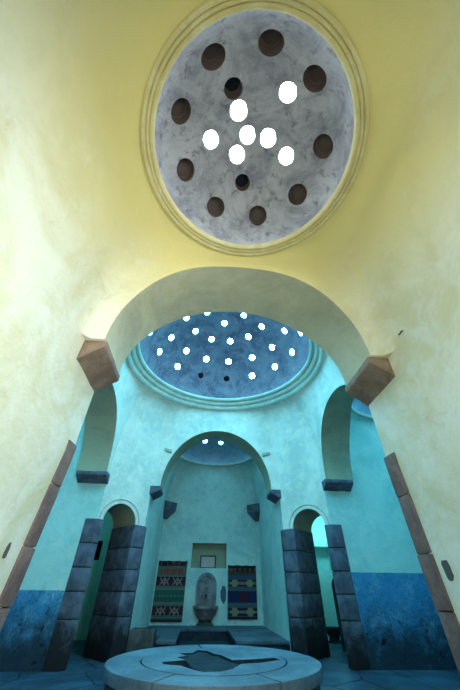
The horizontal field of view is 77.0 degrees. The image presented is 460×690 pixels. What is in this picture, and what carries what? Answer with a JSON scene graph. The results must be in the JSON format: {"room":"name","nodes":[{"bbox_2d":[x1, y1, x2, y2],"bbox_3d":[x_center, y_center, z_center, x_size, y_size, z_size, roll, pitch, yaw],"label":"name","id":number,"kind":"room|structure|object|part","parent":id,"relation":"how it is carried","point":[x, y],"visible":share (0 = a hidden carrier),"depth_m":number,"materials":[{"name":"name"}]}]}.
{"room":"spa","nodes":[
{"label":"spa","id":0,"kind":"room"},
{"bbox_2d":[0,419,105,671],"bbox_3d":[-3.965,2.221,4.469,3.614,4.390,3.061,3,-40,-3],"label":"wall","id":1,"kind":"structure","parent":0,"point":[26,632],"depth_m":5.02,"materials":[{"name":"paint"}]},
{"bbox_2d":[76,470,109,483],"bbox_3d":[-2.865,2.764,6.028,0.623,0.199,0.272,3,-40,-3],"label":"stone corbel","id":2,"kind":"object","parent":1,"relation":"attached to","point":[92,477],"visible":1,"depth_m":5.98,"materials":[{"name":"stone"}]},
{"bbox_2d":[98,499,138,524],"bbox_3d":[-2.259,3.472,6.067,0.016,0.429,0.958,-28,-48,30],"label":"trim","id":3,"kind":"structure","parent":1,"relation":"attached to","point":[116,499],"depth_m":6.13,"materials":[{"name":"paint"}]},
{"bbox_2d":[74,511,112,639],"bbox_3d":[-3.905,5.105,6.769,3.050,2.990,3.300,3,-40,-3],"label":"wall","id":4,"kind":"structure","parent":0,"point":[89,600],"depth_m":7.67,"materials":[{"name":"paint"}]},
{"bbox_2d":[130,458,290,650],"bbox_3d":[-0.467,5.006,7.721,3.061,4.390,3.894,3,-40,-3],"label":"wall","id":5,"kind":"structure","parent":0,"point":[210,517],"depth_m":8.83,"materials":[{"name":"paint"}]},
{"bbox_2d":[149,486,162,499],"bbox_3d":[-1.791,3.587,6.989,0.274,0.200,0.620,3,-40,-3],"label":"stone corbel","id":6,"kind":"object","parent":5,"relation":"attached to","point":[156,492],"visible":0.9,"depth_m":6.81,"materials":[{"name":"stone"}]},
{"bbox_2d":[150,560,187,621],"bbox_3d":[-1.692,6.895,8.142,0.857,1.315,0.036,3,-40,-3],"label":"rug","id":7,"kind":"object","parent":5,"relation":"attached to","point":[168,601],"visible":1,"depth_m":8.10,"materials":[{"name":"fabric"}]},
{"bbox_2d":[163,500,176,518],"bbox_3d":[-1.926,5.281,9.252,0.399,0.460,0.448,3,-40,-3],"label":"stone corbel","id":8,"kind":"object","parent":5,"relation":"attached to","point":[170,507],"visible":0.83,"depth_m":9.23,"materials":[{"name":"stone"}]},
{"bbox_2d":[193,572,217,625],"bbox_3d":[-0.660,6.981,7.974,0.700,1.115,0.380,3,-40,-3],"label":"fountain","id":9,"kind":"object","parent":5,"relation":"attached to","point":[206,587],"visible":0.99,"depth_m":8.04,"materials":[{"name":"stone"}]},
{"bbox_2d":[193,606,217,619],"bbox_3d":[-0.663,7.210,7.780,0.700,0.275,0.380,3,-40,-3],"label":"basin","id":10,"kind":"object","parent":9,"relation":"in","point":[201,612],"depth_m":7.72,"materials":[{"name":"stone"}]},
{"bbox_2d":[200,555,215,567],"bbox_3d":[-0.674,6.636,8.840,0.480,0.320,0.040,3,-40,-3],"label":"pane","id":11,"kind":"object","parent":5,"relation":"on","point":[206,561],"visible":0.91,"depth_m":8.85,"materials":[{"name":"white glass"}]},
{"bbox_3d":[-0.674,6.639,8.844,0.410,0.260,0.010,3,-40,-3],"label":"pane","id":12,"kind":"part","parent":11,"relation":"part of","materials":[{"name":"white glass"}]},
{"bbox_2d":[160,431,270,493],"bbox_3d":[-0.343,3.070,7.582,2.660,1.400,0.701,3,-40,-3],"label":"trim","id":13,"kind":"structure","parent":5,"relation":"attached to","point":[248,448],"depth_m":7.77,"materials":[{"name":"paint"}]},
{"bbox_2d":[179,456,251,465],"bbox_3d":[-0.455,3.392,9.202,2.610,0.072,2.610,3,-40,-3],"label":"trim","id":14,"kind":"structure","parent":5,"relation":"attached to","point":[182,457],"depth_m":10.04,"materials":[{"name":"paint"}]},
{"bbox_2d":[220,586,225,603],"bbox_3d":[-0.191,7.078,8.196,0.165,0.392,0.014,3,-40,-3],"label":"worn patch","id":15,"kind":"object","parent":5,"relation":"attached to","point":[223,590],"visible":1,"depth_m":8.19,"materials":[{"name":"teal paint"}]},
{"bbox_2d":[227,565,257,618],"bbox_3d":[0.350,7.026,8.253,0.831,1.175,0.036,3,-40,-3],"label":"rug","id":16,"kind":"object","parent":5,"relation":"attached to","point":[242,588],"visible":1,"depth_m":8.22,"materials":[{"name":"fabric"}]},
{"bbox_2d":[247,503,259,521],"bbox_3d":[0.765,5.442,9.406,0.399,0.460,0.448,3,-40,-3],"label":"stone corbel","id":17,"kind":"object","parent":5,"relation":"attached to","point":[253,510],"visible":0.82,"depth_m":9.39,"materials":[{"name":"stone"}]},
{"bbox_2d":[267,489,281,503],"bbox_3d":[1.092,3.761,7.154,0.274,0.198,0.622,3,-40,-3],"label":"stone corbel","id":18,"kind":"object","parent":5,"relation":"attached to","point":[273,495],"visible":0.89,"depth_m":6.99,"materials":[{"name":"stone"}]},
{"bbox_2d":[181,439,249,463],"bbox_3d":[-0.451,3.091,9.456,2.539,0.777,2.539,25,-46,-26],"label":"ceiling","id":19,"kind":"structure","parent":0,"point":[211,451],"depth_m":10.13,"materials":[{"name":"paint"}]},
{"bbox_2d":[97,343,344,529],"bbox_3d":[-0.137,2.199,4.901,4.664,5.070,4.664,3,-40,-3],"label":"wall","id":20,"kind":"structure","parent":0,"point":[148,423],"depth_m":7.05,"materials":[{"name":"paint"}]},
{"bbox_2d":[76,384,116,470],"bbox_3d":[-2.741,1.258,5.413,0.692,1.330,2.660,3,-40,-3],"label":"trim","id":21,"kind":"structure","parent":20,"relation":"attached to","point":[101,415],"depth_m":6.24,"materials":[{"name":"paint"}]},
{"bbox_2d":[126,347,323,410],"bbox_3d":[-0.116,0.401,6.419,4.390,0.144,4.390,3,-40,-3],"label":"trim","id":22,"kind":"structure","parent":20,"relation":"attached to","point":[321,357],"depth_m":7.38,"materials":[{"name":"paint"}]},
{"bbox_2d":[131,339,318,405],"bbox_3d":[-0.115,0.332,6.477,4.210,0.135,4.210,3,-40,-3],"label":"trim","id":23,"kind":"structure","parent":20,"relation":"attached to","point":[133,353],"depth_m":7.36,"materials":[{"name":"paint"}]},
{"bbox_2d":[289,504,328,528],"bbox_3d":[1.673,3.708,6.292,0.958,0.429,0.016,-28,-48,30],"label":"trim","id":24,"kind":"structure","parent":20,"relation":"attached to","point":[305,504],"depth_m":6.39,"materials":[{"name":"paint"}]},
{"bbox_2d":[321,385,354,479],"bbox_3d":[2.486,1.572,5.713,0.692,1.330,2.660,3,-40,-3],"label":"trim","id":25,"kind":"structure","parent":20,"relation":"attached to","point":[335,428],"depth_m":6.52,"materials":[{"name":"paint"}]},
{"bbox_2d":[140,312,309,397],"bbox_3d":[-0.102,-0.428,7.093,3.966,1.773,3.947,8,-41,-9],"label":"ceiling","id":26,"kind":"structure","parent":0,"point":[212,384],"depth_m":7.87,"materials":[{"name":"paint"}]},
{"bbox_2d":[0,0,459,624],"bbox_3d":[0.153,-0.128,1.528,3.422,4.320,4.114,3,-40,-3],"label":"wall","id":27,"kind":"structure","parent":0,"point":[84,227],"depth_m":2.29,"materials":[{"name":"paint"}]},
{"bbox_2d":[2,542,10,557],"bbox_3d":[-1.544,1.415,1.998,0.014,0.096,0.044,3,-40,-3],"label":"worn patch","id":28,"kind":"object","parent":27,"relation":"attached to","point":[6,551],"visible":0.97,"depth_m":1.99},
{"bbox_2d":[76,340,119,392],"bbox_3d":[-1.361,0.239,2.981,0.272,0.242,0.616,3,-40,-3],"label":"stone corbel","id":29,"kind":"object","parent":27,"relation":"attached to","point":[95,358],"visible":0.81,"depth_m":2.89,"materials":[{"name":"brown stone"}]},
{"bbox_2d":[105,266,369,385],"bbox_3d":[0.093,-0.262,3.484,2.660,1.215,0.784,3,-40,-3],"label":"arch","id":30,"kind":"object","parent":27,"relation":"attached to","point":[287,300],"depth_m":3.63,"materials":[{"name":"paint"}]},
{"bbox_2d":[140,0,369,255],"bbox_3d":[0.224,-1.819,2.827,2.138,0.068,2.138,3,-40,-3],"label":"trim","id":31,"kind":"structure","parent":27,"relation":"attached to","point":[313,4],"depth_m":2.47,"materials":[{"name":"beige paint"}]},
{"bbox_2d":[345,357,394,406],"bbox_3d":[1.525,0.414,3.148,0.271,0.242,0.617,3,-40,-3],"label":"stone corbel","id":32,"kind":"object","parent":27,"relation":"attached to","point":[375,373],"visible":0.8,"depth_m":3.07,"materials":[{"name":"brown stone"}]},
{"bbox_2d":[441,560,453,580],"bbox_3d":[1.645,1.683,2.190,0.014,0.166,0.089,3,-40,-3],"label":"worn patch","id":33,"kind":"object","parent":27,"relation":"attached to","point":[447,569],"visible":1,"depth_m":2.17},
{"bbox_2d":[0,640,459,689],"bbox_3d":[-0.143,4.023,3.101,12.400,0.200,12.800,3,-40,-3],"label":"floor","id":34,"kind":"structure","parent":0,"point":[81,673],"depth_m":4.18,"materials":[{"name":"stone"}]},
{"bbox_2d":[0,440,76,630],"bbox_3d":[-1.870,1.587,1.945,0.563,2.001,0.868,-28,-48,30],"label":"stone pillar","id":35,"kind":"structure","parent":34,"relation":"on","point":[9,593],"depth_m":2.25,"materials":[{"name":"brown stone"}]},
{"bbox_2d":[42,518,103,671],"bbox_3d":[-2.917,4.316,5.193,0.865,2.001,0.303,-28,-48,30],"label":"stone pillar","id":36,"kind":"structure","parent":34,"relation":"on","point":[58,653],"depth_m":4.87,"materials":[{"name":"grey stone"}]},
{"bbox_2d":[83,525,146,662],"bbox_3d":[-2.214,4.855,5.822,0.866,2.001,0.442,-28,-48,30],"label":"stone pillar","id":37,"kind":"structure","parent":34,"relation":"on","point":[109,628],"depth_m":5.56,"materials":[{"name":"stone"}]},
{"bbox_2d":[126,627,156,652],"bbox_3d":[-1.637,5.524,5.361,0.461,0.390,0.501,3,-40,-3],"label":"stone block","id":38,"kind":"object","parent":34,"relation":"on","point":[139,638],"visible":0.81,"depth_m":5.23,"materials":[{"name":"grey stone"}]},
{"bbox_2d":[102,644,322,689],"bbox_3d":[-0.198,4.048,3.520,2.610,0.301,2.607,-3,-40,4],"label":"stone platform","id":39,"kind":"object","parent":34,"relation":"on","point":[208,666],"visible":1,"depth_m":3.18,"materials":[{"name":"stone"}]},
{"bbox_2d":[147,625,289,650],"bbox_3d":[-0.498,6.650,6.544,3.050,0.220,3.008,3,-40,-3],"label":"stone bench","id":40,"kind":"object","parent":34,"relation":"on","point":[167,635],"visible":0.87,"depth_m":6.62,"materials":[{"name":"stone"}]},
{"bbox_2d":[281,528,329,659],"bbox_3d":[1.491,5.077,6.035,0.444,2.002,0.867,-28,-48,30],"label":"stone pillar","id":41,"kind":"structure","parent":34,"relation":"on","point":[307,624],"depth_m":5.78,"materials":[{"name":"stone"}]},
{"bbox_2d":[326,626,340,643],"bbox_3d":[2.554,7.111,7.088,0.440,0.270,0.440,3,-40,-3],"label":"basin","id":42,"kind":"object","parent":34,"relation":"on","point":[333,633],"visible":0.81,"depth_m":6.99,"materials":[{"name":"stone"}]},
{"bbox_2d":[332,579,345,651],"bbox_3d":[2.584,5.910,6.424,0.440,1.250,0.140,9,-41,-10],"label":"stone","id":43,"kind":"object","parent":34,"relation":"on","point":[333,585],"visible":0.2,"depth_m":6.31,"materials":[{"name":"stone"}]},
{"bbox_2d":[324,524,370,669],"bbox_3d":[2.320,4.629,5.492,0.306,2.001,0.867,-28,-48,30],"label":"stone pillar","id":44,"kind":"structure","parent":34,"relation":"on","point":[355,645],"depth_m":5.15,"materials":[{"name":"grey stone"}]},
{"bbox_2d":[384,452,459,674],"bbox_3d":[1.941,1.786,2.128,0.868,2.001,0.444,-28,-48,30],"label":"stone pillar","id":45,"kind":"structure","parent":34,"relation":"on","point":[440,597],"depth_m":2.35,"materials":[{"name":"stone"}]},
{"bbox_2d":[155,10,353,243],"bbox_3d":[0.228,-2.178,3.130,1.922,0.881,1.922,-16,-43,18],"label":"ceiling","id":46,"kind":"structure","parent":0,"point":[326,107],"depth_m":3.03,"materials":[{"name":"paint"}]},
{"bbox_2d":[171,98,186,117],"bbox_3d":[-0.555,-2.475,2.972,0.217,0.110,0.228,3,-40,-3],"label":"window","id":47,"kind":"structure","parent":46,"relation":"attached to","point":[179,107],"depth_m":3.00,"materials":[{"name":"glass"}]},
{"bbox_2d":[177,158,190,177],"bbox_3d":[-0.573,-2.103,3.413,0.219,0.110,0.228,3,-40,-3],"label":"window","id":48,"kind":"structure","parent":46,"relation":"attached to","point":[184,166],"depth_m":3.42,"materials":[{"name":"glass"}]},
{"bbox_2d":[203,130,217,147],"bbox_3d":[-0.221,-2.337,3.267,0.180,0.053,0.180,3,-40,-3],"label":"window","id":49,"kind":"structure","parent":46,"relation":"attached to","point":[210,139],"depth_m":3.26,"materials":[{"name":"glass"}]},
{"bbox_2d":[201,43,221,60],"bbox_3d":[-0.184,-2.746,2.646,0.226,0.110,0.222,3,-40,-3],"label":"window","id":50,"kind":"structure","parent":46,"relation":"attached to","point":[211,52],"depth_m":2.69,"materials":[{"name":"glass"}]},
{"bbox_2d":[207,197,221,215],"bbox_3d":[-0.215,-1.808,3.757,0.228,0.110,0.220,3,-40,-3],"label":"window","id":51,"kind":"structure","parent":46,"relation":"attached to","point":[214,205],"depth_m":3.75,"materials":[{"name":"glass"}]},
{"bbox_2d":[224,77,240,92],"bbox_3d":[0.020,-2.717,2.974,0.191,0.058,0.190,3,-40,-3],"label":"window","id":52,"kind":"structure","parent":46,"relation":"attached to","point":[232,84],"depth_m":2.99,"materials":[{"name":"glass"}]},
{"bbox_2d":[229,145,244,162],"bbox_3d":[0.080,-2.271,3.428,0.187,0.037,0.187,3,-40,-3],"label":"window","id":53,"kind":"structure","parent":46,"relation":"attached to","point":[237,153],"depth_m":3.42,"materials":[{"name":"glass"}]},
{"bbox_2d":[230,100,246,119],"bbox_3d":[0.090,-2.532,3.101,0.190,0.041,0.190,3,-40,-3],"label":"window","id":54,"kind":"structure","parent":46,"relation":"attached to","point":[238,109],"depth_m":3.10,"materials":[{"name":"glass"}]},
{"bbox_2d":[235,174,248,187],"bbox_3d":[0.149,-2.115,3.701,0.184,0.055,0.184,3,-40,-3],"label":"window","id":55,"kind":"structure","parent":46,"relation":"attached to","point":[241,181],"depth_m":3.70,"materials":[{"name":"glass"}]},
{"bbox_2d":[240,126,254,142],"bbox_3d":[0.197,-2.405,3.291,0.180,0.028,0.180,3,-40,-3],"label":"window","id":56,"kind":"structure","parent":46,"relation":"attached to","point":[247,133],"depth_m":3.29,"materials":[{"name":"glass"}]},
{"bbox_2d":[249,206,265,223],"bbox_3d":[0.365,-1.730,3.842,0.229,0.110,0.218,3,-40,-3],"label":"window","id":57,"kind":"structure","parent":46,"relation":"attached to","point":[257,214],"depth_m":3.83,"materials":[{"name":"glass"}]},
{"bbox_2d":[260,129,275,146],"bbox_3d":[0.435,-2.377,3.301,0.187,0.036,0.186,3,-40,-3],"label":"window","id":58,"kind":"structure","parent":46,"relation":"attached to","point":[268,136],"depth_m":3.30,"materials":[{"name":"glass"}]},
{"bbox_2d":[260,29,282,46],"bbox_3d":[0.371,-2.804,2.569,0.228,0.110,0.216,3,-40,-3],"label":"window","id":59,"kind":"structure","parent":46,"relation":"attached to","point":[270,37],"depth_m":2.61,"materials":[{"name":"glass"}]},
{"bbox_2d":[279,147,293,163],"bbox_3d":[0.661,-2.224,3.382,0.180,0.054,0.181,3,-40,-3],"label":"window","id":60,"kind":"structure","parent":46,"relation":"attached to","point":[286,155],"depth_m":3.38,"materials":[{"name":"glass"}]},
{"bbox_2d":[279,82,296,101],"bbox_3d":[0.588,-2.571,2.917,0.181,0.062,0.180,3,-40,-3],"label":"window","id":61,"kind":"structure","parent":46,"relation":"attached to","point":[287,91],"depth_m":2.92,"materials":[{"name":"glass"}]},
{"bbox_2d":[290,184,306,202],"bbox_3d":[0.869,-1.909,3.623,0.222,0.110,0.226,3,-40,-3],"label":"window","id":62,"kind":"structure","parent":46,"relation":"attached to","point":[298,192],"depth_m":3.62,"materials":[{"name":"glass"}]},
{"bbox_2d":[306,65,326,83],"bbox_3d":[0.844,-2.637,2.760,0.225,0.110,0.222,3,-40,-3],"label":"window","id":63,"kind":"structure","parent":46,"relation":"attached to","point":[315,74],"depth_m":2.79,"materials":[{"name":"glass"}]},
{"bbox_2d":[316,134,332,153],"bbox_3d":[1.073,-2.256,3.209,0.216,0.110,0.228,3,-40,-3],"label":"window","id":64,"kind":"structure","parent":46,"relation":"attached to","point":[324,143],"depth_m":3.22,"materials":[{"name":"glass"}]},
{"bbox_2d":[312,516,340,640],"bbox_3d":[3.011,5.601,7.261,3.050,2.990,3.550,3,-40,-3],"label":"wall","id":65,"kind":"structure","parent":0,"point":[325,571],"depth_m":8.58,"materials":[{"name":"paint"}]},
{"bbox_2d":[352,398,371,414],"bbox_3d":[3.939,0.720,6.588,2.539,0.777,2.539,-17,-43,20],"label":"ceiling","id":66,"kind":"structure","parent":0,"point":[357,405],"depth_m":7.23,"materials":[{"name":"paint"}]},
{"bbox_2d":[325,412,457,669],"bbox_3d":[3.686,2.680,4.908,3.614,4.390,3.061,3,-40,-3],"label":"wall","id":67,"kind":"structure","parent":0,"point":[402,626],"depth_m":5.50,"materials":[{"name":"paint"}]},
{"bbox_2d":[322,479,352,491],"bbox_3d":[2.357,3.080,6.329,0.619,0.199,0.273,3,-40,-3],"label":"stone corbel","id":68,"kind":"object","parent":67,"relation":"attached to","point":[327,484],"visible":1,"depth_m":6.28,"materials":[{"name":"stone"}]},
{"bbox_2d":[351,407,372,417],"bbox_3d":[3.936,1.022,6.333,2.610,0.072,2.610,3,-40,-3],"label":"trim","id":69,"kind":"structure","parent":67,"relation":"attached to","point":[352,408],"depth_m":7.14,"materials":[{"name":"paint"}]},
{"bbox_3d":[-2.542,4.578,5.435,1.244,2.080,1.244,3,-40,-3],"label":"wall","id":70,"kind":"structure","parent":0,"visible":0},
{"bbox_2d":[107,504,134,527],"bbox_3d":[-2.590,3.684,6.254,0.847,0.340,0.760,-28,-48,30],"label":"trim","id":71,"kind":"structure","parent":70,"relation":"attached to","point":[122,515],"depth_m":6.41,"materials":[{"name":"paint"}]},
{"bbox_3d":[1.892,4.844,5.689,1.244,2.080,1.244,3,-40,-3],"label":"wall","id":72,"kind":"structure","parent":0,"visible":0},
{"bbox_2d":[293,509,320,532],"bbox_3d":[1.952,3.957,6.514,0.760,0.340,0.847,-28,-48,30],"label":"trim","id":73,"kind":"structure","parent":72,"relation":"attached to","point":[303,521],"depth_m":6.64,"materials":[{"name":"paint"}]}
]}

